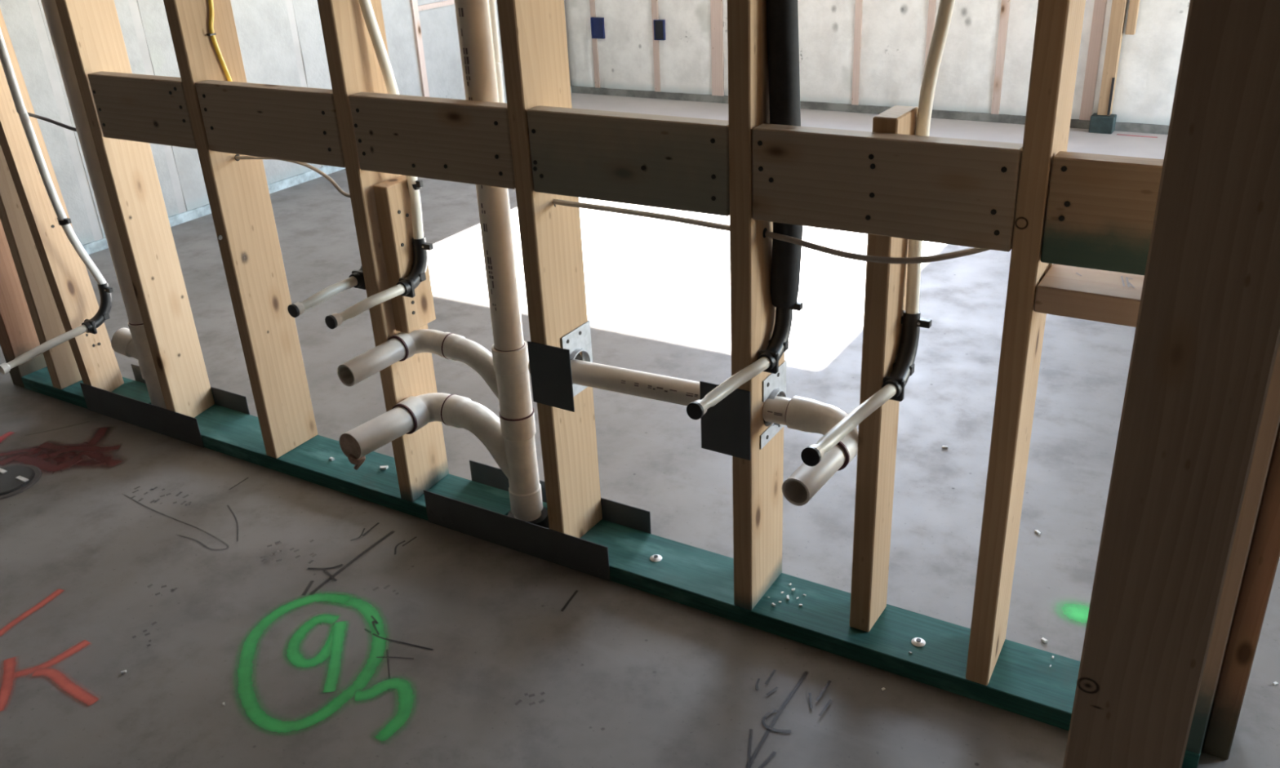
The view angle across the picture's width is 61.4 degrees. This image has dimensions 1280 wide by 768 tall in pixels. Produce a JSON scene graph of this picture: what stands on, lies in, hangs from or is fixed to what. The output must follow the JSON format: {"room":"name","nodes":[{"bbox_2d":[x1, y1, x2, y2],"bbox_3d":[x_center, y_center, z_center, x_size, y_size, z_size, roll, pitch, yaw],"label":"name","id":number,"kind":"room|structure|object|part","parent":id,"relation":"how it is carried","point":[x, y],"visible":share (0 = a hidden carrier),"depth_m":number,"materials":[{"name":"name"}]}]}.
{"room":"building under construction","nodes":[
{"label":"building under construction","id":0,"kind":"room"},
{"bbox_2d":[0,0,571,254],"bbox_3d":[-2.734,-1.380,3.296,0.152,2.520,8.700,12,30,29],"label":"wall","id":1,"kind":"structure","parent":0,"point":[282,42],"depth_m":4.78,"materials":[{"name":"white concrete"}]},
{"bbox_3d":[-2.387,-1.619,3.726,0.044,2.457,0.360,12,30,29],"label":"foam panel","id":2,"kind":"part","parent":1,"relation":"part of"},
{"bbox_3d":[-2.178,-1.779,4.034,0.044,2.457,0.370,12,30,29],"label":"foam panel","id":3,"kind":"part","parent":1,"relation":"part of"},
{"bbox_3d":[-1.964,-1.943,4.350,0.045,2.457,0.380,12,30,29],"label":"foam panel","id":4,"kind":"part","parent":1,"relation":"part of","materials":[{"name":"white"}]},
{"bbox_3d":[-1.758,-2.101,4.654,0.044,2.457,0.340,12,30,29],"label":"foam panel","id":5,"kind":"part","parent":1,"relation":"part of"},
{"bbox_3d":[-1.554,-2.257,4.954,0.044,2.457,0.370,12,30,29],"label":"foam panel","id":6,"kind":"part","parent":1,"relation":"part of","materials":[{"name":"white"}]},
{"bbox_3d":[-2.645,-0.248,3.795,0.040,0.042,8.456,12,30,29],"label":"sole plate","id":7,"kind":"part","parent":1,"relation":"part of","materials":[{"name":"brown wood"}]},
{"bbox_3d":[-1.341,-2.420,5.268,0.044,2.457,0.375,12,30,29],"label":"foam panel","id":8,"kind":"part","parent":1,"relation":"part of","materials":[{"name":"white plastic"}]},
{"bbox_3d":[-1.127,-2.584,5.583,0.044,2.457,0.375,12,30,29],"label":"foam panel","id":9,"kind":"part","parent":1,"relation":"part of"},
{"bbox_3d":[-0.911,-2.748,5.901,0.044,2.457,0.380,12,30,29],"label":"foam panel","id":10,"kind":"part","parent":1,"relation":"part of","materials":[{"name":"white plastic"}]},
{"bbox_2d":[0,92,1279,767],"bbox_3d":[-0.079,0.352,2.460,8.800,0.120,8.800,12,30,29],"label":"floor","id":11,"kind":"structure","parent":0,"point":[628,677],"depth_m":2.34,"materials":[{"name":"concrete"}]},
{"bbox_2d":[0,431,13,442],"bbox_3d":[-1.729,0.147,2.925,0.050,0.001,0.080,1,26,8],"label":"painted dab","id":12,"kind":"object","parent":11,"relation":"on","point":[3,437],"visible":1,"depth_m":2.94,"materials":[{"name":"red paint"}]},
{"bbox_2d":[0,464,42,499],"bbox_3d":[-1.601,0.244,2.699,0.184,0.012,0.184,12,30,29],"label":"cap","id":13,"kind":"object","parent":11,"relation":"on","point":[15,479],"visible":1,"depth_m":2.70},
{"bbox_3d":[-1.601,0.245,2.700,0.156,0.008,0.156,12,30,29],"label":"cap plate","id":14,"kind":"part","parent":13,"relation":"part of","materials":[{"name":"grey metal"}]},
{"bbox_2d":[0,219,46,387],"bbox_3d":[-1.884,-1.108,2.756,0.066,2.420,0.140,12,30,29],"label":"stud","id":15,"kind":"object","parent":11,"relation":"on","point":[18,335],"visible":0.43,"depth_m":3.15,"materials":[{"name":"beige wood"}]},
{"bbox_2d":[0,589,63,636],"bbox_3d":[-1.252,0.468,2.209,0.037,0.001,0.169,7,28,20],"label":"painted dash","id":16,"kind":"object","parent":11,"relation":"on","point":[50,597],"visible":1,"depth_m":2.21,"materials":[{"name":"red paint"}]},
{"bbox_2d":[0,640,98,711],"bbox_3d":[-1.105,0.556,2.009,0.202,0.001,0.233,-13,28,-20],"label":"painted letter","id":17,"kind":"object","parent":11,"relation":"on","point":[9,674],"visible":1,"depth_m":2.03,"materials":[{"name":"red paint"}]},
{"bbox_2d":[0,426,124,472],"bbox_3d":[-1.505,0.193,2.802,0.336,0.002,0.292,-15,28,-24],"label":"painted scrawl","id":18,"kind":"object","parent":11,"relation":"on","point":[89,454],"visible":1,"depth_m":2.82,"materials":[{"name":"red paint"}]},
{"bbox_2d":[124,495,228,550],"bbox_3d":[-1.096,0.321,2.497,0.436,0.001,0.050,14,31,32],"label":"pencil curve","id":19,"kind":"object","parent":11,"relation":"on","point":[125,495],"visible":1,"depth_m":2.48,"materials":[{"name":"grey"}]},
{"bbox_2d":[227,477,248,541],"bbox_3d":[-0.955,0.295,2.535,0.049,0.001,0.299,-8,26,-11],"label":"pencil curve","id":20,"kind":"object","parent":11,"relation":"on","point":[247,477],"visible":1,"depth_m":2.50,"materials":[{"name":"grey"}]},
{"bbox_2d":[194,404,427,520],"bbox_3d":[-0.820,0.196,2.683,0.928,0.038,0.180,12,30,29],"label":"plate","id":21,"kind":"object","parent":11,"relation":"on","point":[227,431],"depth_m":2.66,"materials":[{"name":"teal wood"}]},
{"bbox_2d":[0,144,82,389],"bbox_3d":[-1.705,-1.086,2.646,0.043,2.382,0.140,12,30,29],"label":"stud","id":22,"kind":"object","parent":21,"relation":"on","point":[60,360],"visible":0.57,"depth_m":2.98,"materials":[{"name":"brown wood"}]},
{"bbox_2d":[0,8,124,391],"bbox_3d":[-1.616,-1.059,2.582,0.158,2.382,0.113,12,30,29],"label":"stud","id":23,"kind":"object","parent":21,"relation":"on","point":[68,277],"visible":0.8,"depth_m":2.87,"materials":[{"name":"wood"}]},
{"bbox_2d":[40,0,166,408],"bbox_3d":[-1.398,-1.010,2.470,0.130,2.375,0.072,6,27,18],"label":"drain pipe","id":24,"kind":"object","parent":21,"relation":"on","point":[132,342],"visible":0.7,"depth_m":2.72,"materials":[{"name":"plastic"}]},
{"bbox_2d":[55,0,214,417],"bbox_3d":[-1.266,-0.990,2.400,0.064,2.382,0.153,6,27,18],"label":"stud","id":25,"kind":"object","parent":21,"relation":"on","point":[92,30],"visible":1,"depth_m":2.67,"materials":[{"name":"brown wood"}]},
{"bbox_2d":[26,111,76,131],"bbox_3d":[-1.402,-0.641,2.675,0.294,0.063,0.039,3,26,13],"label":"cable","id":26,"kind":"object","parent":25,"relation":"attached to","point":[32,115],"visible":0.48,"depth_m":2.67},
{"bbox_2d":[130,364,146,383],"bbox_3d":[-1.450,-0.030,3.115,0.047,0.055,0.005,12,30,29],"label":"plate","id":27,"kind":"object","parent":21,"relation":"attached to","point":[137,374],"depth_m":3.12,"materials":[{"name":"metal"}]},
{"bbox_2d":[80,382,204,448],"bbox_3d":[-1.356,0.081,2.921,0.497,0.086,0.002,12,30,29],"label":"plate","id":28,"kind":"object","parent":21,"relation":"attached to","point":[179,426],"visible":1,"depth_m":2.91,"materials":[{"name":"metal"}]},
{"bbox_2d":[210,386,249,414],"bbox_3d":[-1.112,0.044,2.925,0.143,0.055,0.005,12,30,29],"label":"plate","id":29,"kind":"object","parent":21,"relation":"attached to","point":[230,400],"depth_m":2.92,"materials":[{"name":"metal"}]},
{"bbox_2d":[163,0,317,458],"bbox_3d":[-0.942,-0.911,2.203,0.040,2.382,0.165,12,30,29],"label":"stud","id":30,"kind":"object","parent":21,"relation":"on","point":[237,191],"visible":0.98,"depth_m":2.48,"materials":[{"name":"wood"}]},
{"bbox_2d":[87,71,196,149],"bbox_3d":[-1.104,-0.616,2.416,0.331,0.145,0.040,12,30,29],"label":"board","id":31,"kind":"object","parent":30,"relation":"attached to","point":[139,108],"visible":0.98,"depth_m":2.40,"materials":[{"name":"wood"}]},
{"bbox_2d":[206,0,232,81],"bbox_3d":[-0.928,-1.290,2.029,0.011,1.531,0.045,12,30,29],"label":"cable","id":32,"kind":"object","parent":30,"relation":"attached to","point":[211,33],"visible":0.64,"depth_m":2.29,"materials":[{"name":"yellow plastic"}]},
{"bbox_2d":[235,155,350,197],"bbox_3d":[-0.722,-0.449,2.312,0.451,0.063,0.025,13,30,30],"label":"cable","id":33,"kind":"object","parent":30,"relation":"attached to","point":[317,171],"visible":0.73,"depth_m":2.29,"materials":[{"name":"beige plastic"}]},
{"bbox_2d":[317,0,448,502],"bbox_3d":[-0.557,-0.833,1.999,0.038,2.382,0.143,10,29,25],"label":"stud","id":34,"kind":"object","parent":21,"relation":"on","point":[420,460],"visible":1,"depth_m":2.19,"materials":[{"name":"beige wood"}]},
{"bbox_2d":[195,80,345,168],"bbox_3d":[-0.754,-0.539,2.219,0.404,0.145,0.040,12,30,29],"label":"board","id":35,"kind":"object","parent":34,"relation":"attached to","point":[299,124],"visible":0.97,"depth_m":2.20,"materials":[{"name":"wood"}]},
{"bbox_2d":[287,266,365,317],"bbox_3d":[-0.659,-1.021,1.829,0.034,1.866,0.270,12,30,29],"label":"tube","id":36,"kind":"object","parent":34,"relation":"attached to","point":[356,280],"visible":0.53,"depth_m":2.19,"materials":[{"name":"plastic"}]},
{"bbox_2d":[324,0,433,328],"bbox_3d":[-0.570,-0.998,1.777,0.088,1.871,0.292,12,30,29],"label":"tube","id":37,"kind":"object","parent":34,"relation":"attached to","point":[406,286],"visible":0.89,"depth_m":2.16,"materials":[{"name":"plastic"}]},
{"bbox_2d":[373,175,435,333],"bbox_3d":[-0.488,-0.269,2.248,0.040,0.316,0.089,12,30,29],"label":"block","id":38,"kind":"object","parent":34,"relation":"attached to","point":[392,197],"visible":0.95,"depth_m":2.21,"materials":[{"name":"wood"}]},
{"bbox_2d":[379,465,388,470],"bbox_3d":[-0.617,0.202,2.596,0.020,0.006,0.010,-3,26,-1],"label":"scrap","id":39,"kind":"object","parent":21,"relation":"on","point":[382,468],"visible":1,"depth_m":2.59,"materials":[{"name":"white plastic"}]},
{"bbox_2d":[469,460,509,491],"bbox_3d":[-0.348,0.212,2.493,0.112,0.056,0.005,12,30,29],"label":"plate","id":40,"kind":"object","parent":21,"relation":"attached to","point":[482,473],"depth_m":2.49,"materials":[{"name":"metal"}]},
{"bbox_2d":[423,489,610,581],"bbox_3d":[-0.273,0.321,2.310,0.490,0.084,0.003,12,30,29],"label":"plate","id":41,"kind":"object","parent":21,"relation":"attached to","point":[581,555],"visible":1,"depth_m":2.30,"materials":[{"name":"metal"}]},
{"bbox_2d":[539,480,546,502],"bbox_3d":[-0.217,0.241,2.419,0.014,0.056,0.005,12,30,29],"label":"plate","id":42,"kind":"object","parent":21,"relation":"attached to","point":[543,485],"depth_m":2.42,"materials":[{"name":"metal"}]},
{"bbox_2d":[496,0,602,537],"bbox_3d":[-0.191,-0.752,1.792,0.041,2.382,0.140,12,30,29],"label":"stud","id":43,"kind":"object","parent":21,"relation":"on","point":[533,33],"visible":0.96,"depth_m":2.01,"materials":[{"name":"brown wood"}]},
{"bbox_2d":[348,91,515,189],"bbox_3d":[-0.382,-0.457,2.009,0.380,0.145,0.040,12,30,29],"label":"board","id":44,"kind":"object","parent":43,"relation":"attached to","point":[442,139],"visible":0.97,"depth_m":1.99,"materials":[{"name":"wood"}]},
{"bbox_2d":[527,341,574,412],"bbox_3d":[-0.171,-0.014,2.068,0.098,0.131,0.002,12,30,29],"label":"plate","id":45,"kind":"object","parent":43,"relation":"attached to","point":[550,368],"visible":1,"depth_m":2.06,"materials":[{"name":"metal"}]},
{"bbox_2d":[561,320,592,396],"bbox_3d":[-0.122,-0.046,2.142,0.036,0.137,0.112,4,27,15],"label":"shoe","id":46,"kind":"object","parent":43,"relation":"attached to","point":[579,340],"visible":0.52,"depth_m":2.14,"materials":[{"name":"metal"}]},
{"bbox_3d":[-0.114,-1.811,1.190,4.450,0.038,0.140,12,30,29],"label":"plate","id":47,"kind":"object","parent":43,"relation":"on","visible":0},
{"bbox_2d":[0,28,113,374],"bbox_3d":[-1.601,-1.075,2.409,0.088,2.184,0.340,12,30,29],"label":"tube","id":48,"kind":"object","parent":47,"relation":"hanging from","point":[90,326],"visible":1,"depth_m":2.79,"materials":[{"name":"plastic"}]},
{"bbox_2d":[488,0,504,102],"bbox_3d":[-0.285,-1.143,1.699,0.033,1.570,0.015,12,30,29],"label":"tube","id":49,"kind":"object","parent":47,"relation":"hanging from","point":[492,6],"visible":0.46,"depth_m":1.96,"materials":[{"name":"white plastic"}]},
{"bbox_2d":[800,0,955,466],"bbox_3d":[0.349,-0.764,1.215,0.149,1.892,0.432,12,30,29],"label":"tube","id":50,"kind":"object","parent":47,"relation":"hanging from","point":[893,387],"visible":0.94,"depth_m":1.62,"materials":[{"name":"plastic"}]},
{"bbox_2d":[236,593,414,741],"bbox_3d":[-0.599,0.532,2.004,0.314,0.001,0.518,-14,28,-22],"label":"painted number","id":51,"kind":"object","parent":11,"relation":"on","point":[333,646],"visible":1,"depth_m":2.01,"materials":[{"name":"green paint"}]},
{"bbox_2d":[131,486,544,705],"bbox_3d":[-0.753,0.443,2.187,1.347,0.016,0.423,12,30,29],"label":"scuff marks","id":52,"kind":"object","parent":11,"relation":"on","point":[171,590],"visible":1,"depth_m":2.33,"materials":[{"name":"grey paint"}]},
{"bbox_2d":[302,522,416,595],"bbox_3d":[-0.619,0.381,2.318,0.143,0.002,0.281,12,30,29],"label":"marker symbol","id":53,"kind":"object","parent":11,"relation":"on","point":[391,532],"visible":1,"depth_m":2.31,"materials":[{"name":"black paint"}]},
{"bbox_2d":[364,615,432,679],"bbox_3d":[-0.494,0.501,2.056,0.186,0.001,0.109,16,32,34],"label":"marker line","id":54,"kind":"object","parent":11,"relation":"on","point":[372,617],"visible":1,"depth_m":2.06,"materials":[{"name":"black paint"}]},
{"bbox_2d":[337,0,549,528],"bbox_3d":[-0.456,-0.737,1.845,0.327,2.409,0.296,12,30,29],"label":"stack","id":55,"kind":"object","parent":11,"relation":"on","point":[509,438],"visible":1,"depth_m":2.22,"materials":[{"name":"plastic"}]},
{"bbox_3d":[-0.324,-0.025,2.260,0.180,0.140,0.055,12,30,29],"label":"branch arm","id":56,"kind":"part","parent":55,"relation":"part of","materials":[{"name":"plastic"}]},
{"bbox_3d":[-0.323,0.122,2.335,0.206,0.171,0.069,12,30,29],"label":"branch arm","id":57,"kind":"part","parent":55,"relation":"part of","materials":[{"name":"plastic"}]},
{"bbox_2d":[560,590,577,611],"bbox_3d":[-0.141,0.434,2.158,0.009,0.001,0.074,8,28,21],"label":"marker tick","id":58,"kind":"object","parent":11,"relation":"on","point":[576,591],"visible":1,"depth_m":2.16,"materials":[{"name":"black paint"}]},
{"bbox_2d":[746,669,831,767],"bbox_3d":[0.233,0.567,1.839,0.140,0.003,0.268,12,30,29],"label":"marker symbol","id":59,"kind":"object","parent":11,"relation":"on","point":[750,759],"visible":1,"depth_m":1.84,"materials":[{"name":"black paint"}]},
{"bbox_2d":[579,519,1080,730],"bbox_3d":[0.302,0.443,2.050,1.012,0.038,0.180,12,30,29],"label":"plate","id":60,"kind":"object","parent":11,"relation":"on","point":[1027,682],"depth_m":1.99,"materials":[{"name":"teal wood"}]},
{"bbox_2d":[600,497,651,533],"bbox_3d":[-0.030,0.282,2.314,0.124,0.056,0.005,12,30,29],"label":"plate","id":61,"kind":"object","parent":60,"relation":"attached to","point":[628,516],"depth_m":2.31,"materials":[{"name":"metal"}]},
{"bbox_2d":[649,554,662,561],"bbox_3d":[0.033,0.355,2.209,0.025,0.006,0.025,12,30,29],"label":"nail","id":62,"kind":"object","parent":60,"relation":"on","point":[655,557],"visible":1,"depth_m":2.21,"materials":[{"name":"metal"}]},
{"bbox_2d":[727,0,784,610],"bbox_3d":[0.175,-0.671,1.585,0.039,2.382,0.140,12,30,29],"label":"stud","id":63,"kind":"object","parent":60,"relation":"on","point":[757,482],"visible":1,"depth_m":1.79,"materials":[{"name":"beige wood"}]},
{"bbox_2d":[526,106,729,216],"bbox_3d":[-0.018,-0.377,1.803,0.386,0.145,0.040,12,30,29],"label":"board","id":64,"kind":"object","parent":63,"relation":"attached to","point":[681,163],"visible":0.96,"depth_m":1.78,"materials":[{"name":"wood"}]},
{"bbox_2d":[528,359,858,506],"bbox_3d":[0.039,0.054,1.930,0.702,0.075,0.248,12,30,29],"label":"drain pipe","id":65,"kind":"object","parent":63,"relation":"attached to","point":[797,413],"visible":0.8,"depth_m":1.88,"materials":[{"name":"plastic"}]},
{"bbox_2d":[699,381,751,460],"bbox_3d":[0.150,0.065,1.891,0.097,0.135,0.002,12,30,29],"label":"plate","id":66,"kind":"object","parent":63,"relation":"attached to","point":[725,425],"visible":0.88,"depth_m":1.89,"materials":[{"name":"metal"}]},
{"bbox_2d":[686,0,803,419],"bbox_3d":[0.136,-0.828,1.358,0.061,1.879,0.347,12,30,29],"label":"tube","id":67,"kind":"object","parent":63,"relation":"attached to","point":[782,15],"visible":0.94,"depth_m":1.66,"materials":[{"name":"plastic"}]},
{"bbox_2d":[552,199,988,263],"bbox_3d":[0.187,-0.270,1.755,0.874,0.081,0.047,12,30,29],"label":"cable","id":68,"kind":"object","parent":63,"relation":"attached to","point":[971,251],"visible":0.8,"depth_m":1.71,"materials":[{"name":"grey plastic"}]},
{"bbox_2d":[760,360,786,449],"bbox_3d":[0.243,0.035,1.937,0.036,0.131,0.112,4,27,15],"label":"shoe","id":69,"kind":"object","parent":63,"relation":"attached to","point":[774,384],"visible":0.69,"depth_m":1.93,"materials":[{"name":"metal"}]},
{"bbox_2d":[849,105,917,631],"bbox_3d":[0.403,0.014,1.807,0.040,0.934,0.089,12,30,29],"label":"stud","id":70,"kind":"object","parent":60,"relation":"on","point":[886,284],"visible":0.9,"depth_m":1.80,"materials":[{"name":"beige wood"}]},
{"bbox_2d":[911,637,925,647],"bbox_3d":[0.501,0.462,1.937,0.025,0.006,0.025,12,30,29],"label":"nail","id":71,"kind":"object","parent":60,"relation":"on","point":[917,642],"visible":1,"depth_m":1.93,"materials":[{"name":"metal"}]},
{"bbox_2d":[965,0,1085,685],"bbox_3d":[0.551,-0.589,1.373,0.043,2.382,0.140,12,30,29],"label":"stud","id":72,"kind":"object","parent":60,"relation":"on","point":[1059,23],"visible":1,"depth_m":1.56,"materials":[{"name":"brown wood"}]},
{"bbox_2d":[752,123,1022,252],"bbox_3d":[0.354,-0.295,1.593,0.400,0.145,0.040,12,30,29],"label":"board","id":73,"kind":"object","parent":72,"relation":"attached to","point":[951,191],"visible":0.96,"depth_m":1.57,"materials":[{"name":"wood"}]},
{"bbox_2d":[1034,529,1040,534],"bbox_3d":[0.847,0.315,2.293,0.006,0.004,0.014,-10,27,-15],"label":"crumb","id":74,"kind":"object","parent":11,"relation":"on","point":[1037,531],"visible":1,"depth_m":2.29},
{"bbox_2d":[1040,637,1048,643],"bbox_3d":[0.743,0.471,1.980,0.006,0.005,0.011,-19,30,-29],"label":"crumb","id":75,"kind":"object","parent":11,"relation":"on","point":[1043,640],"visible":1,"depth_m":1.98,"materials":[{"name":"white"}]},
{"bbox_2d":[1062,603,1088,622],"bbox_3d":[0.837,0.435,2.050,0.124,0.001,0.104,12,30,29],"label":"dot","id":76,"kind":"object","parent":11,"relation":"on","point":[1079,613],"visible":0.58,"depth_m":2.05,"materials":[{"name":"green paint"}]},
{"bbox_2d":[1088,0,1140,133],"bbox_3d":[2.270,-2.387,4.857,0.140,2.499,0.080,12,30,29],"label":"stud","id":77,"kind":"object","parent":11,"relation":"on","point":[1103,122],"visible":1,"depth_m":5.25,"materials":[{"name":"brown wood"}]},
{"bbox_2d":[1117,133,1157,137],"bbox_3d":[2.444,-1.220,5.298,0.195,0.001,0.037,12,30,29],"label":"painted line","id":78,"kind":"object","parent":11,"relation":"on","point":[1117,134],"visible":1,"depth_m":5.30,"materials":[{"name":"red paint"}]},
{"bbox_2d":[1062,0,1279,767],"bbox_3d":[0.662,-0.481,1.090,0.142,2.500,0.260,12,30,29],"label":"post","id":79,"kind":"object","parent":11,"relation":"on","point":[1206,339],"visible":1,"depth_m":1.21,"materials":[{"name":"brown wood"}]},
{"bbox_2d":[1186,342,1279,753],"bbox_3d":[0.832,-0.527,1.215,0.038,2.382,0.140,12,30,29],"label":"stud","id":80,"kind":"object","parent":11,"relation":"on","point":[1270,420],"visible":0.52,"depth_m":1.52,"materials":[{"name":"brown wood"}]},
{"bbox_2d":[1033,263,1144,327],"bbox_3d":[0.716,-0.121,1.504,0.286,0.041,0.140,12,30,29],"label":"block","id":81,"kind":"object","parent":80,"relation":"attached to","point":[1111,297],"visible":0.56,"depth_m":1.50,"materials":[{"name":"beige wood"}]},
{"bbox_2d":[1040,151,1164,275],"bbox_3d":[0.683,-0.216,1.411,0.284,0.148,0.040,12,30,29],"label":"board","id":82,"kind":"object","parent":80,"relation":"attached to","point":[1100,208],"visible":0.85,"depth_m":1.43,"materials":[{"name":"wood"}]},
{"bbox_2d":[1201,422,1279,759],"bbox_3d":[0.880,-0.512,1.222,0.038,2.420,0.089,12,30,29],"label":"stud","id":83,"kind":"object","parent":11,"relation":"on","point":[1264,554],"depth_m":1.60,"materials":[{"name":"brown wood"}]},
{"bbox_2d":[564,0,1190,134],"bbox_3d":[2.037,-2.502,5.096,8.800,2.520,0.156,12,30,29],"label":"wall","id":84,"kind":"structure","parent":0,"point":[862,56],"depth_m":5.84,"materials":[{"name":"white plastic"}]},
{"bbox_3d":[-0.416,-3.031,6.431,0.184,2.457,0.046,12,30,29],"label":"foam panel","id":85,"kind":"part","parent":84,"relation":"part of","materials":[{"name":"white plastic"}]},
{"bbox_2d":[590,17,604,39],"bbox_3d":[-0.256,-2.224,6.724,0.088,0.125,0.046,12,30,29],"label":"electrical box","id":86,"kind":"object","parent":84,"relation":"attached to","point":[597,30],"visible":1,"depth_m":6.71,"materials":[{"name":"blue plastic"}]},
{"bbox_3d":[-0.132,-2.969,6.271,0.408,2.457,0.046,12,30,29],"label":"foam panel","id":87,"kind":"part","parent":84,"relation":"part of","materials":[{"name":"white plastic"}]},
{"bbox_2d":[653,19,665,40],"bbox_3d":[0.124,-2.141,6.509,0.069,0.116,0.046,12,30,29],"label":"electrical box","id":88,"kind":"object","parent":84,"relation":"attached to","point":[659,24],"visible":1,"depth_m":6.50,"materials":[{"name":"blue plastic"}]},
{"bbox_3d":[0.232,-2.888,6.066,0.358,2.457,0.046,12,30,29],"label":"foam panel","id":89,"kind":"part","parent":84,"relation":"part of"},
{"bbox_3d":[0.550,-2.121,6.249,0.144,0.887,0.046,12,30,29],"label":"foam panel","id":90,"kind":"part","parent":84,"relation":"part of","materials":[{"name":"white plastic"}]},
{"bbox_3d":[1.011,-2.019,5.989,0.396,0.887,0.046,12,30,29],"label":"foam panel","id":91,"kind":"part","parent":84,"relation":"part of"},
{"bbox_3d":[2.607,-1.252,5.299,7.110,0.042,0.039,12,30,29],"label":"sole plate","id":92,"kind":"part","parent":84,"relation":"part of","materials":[{"name":"wood"}]},
{"bbox_3d":[1.370,-1.940,5.787,0.363,0.887,0.045,12,30,29],"label":"foam panel","id":93,"kind":"part","parent":84,"relation":"part of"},
{"bbox_3d":[1.700,-1.867,5.599,0.335,0.887,0.048,12,30,29],"label":"foam panel","id":94,"kind":"part","parent":84,"relation":"part of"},
{"bbox_3d":[2.051,-1.790,5.402,0.402,0.887,0.047,12,30,29],"label":"foam panel","id":95,"kind":"part","parent":84,"relation":"part of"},
{"bbox_3d":[2.431,-2.404,4.825,0.458,2.457,0.046,12,30,29],"label":"foam panel","id":96,"kind":"part","parent":84,"relation":"part of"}
]}

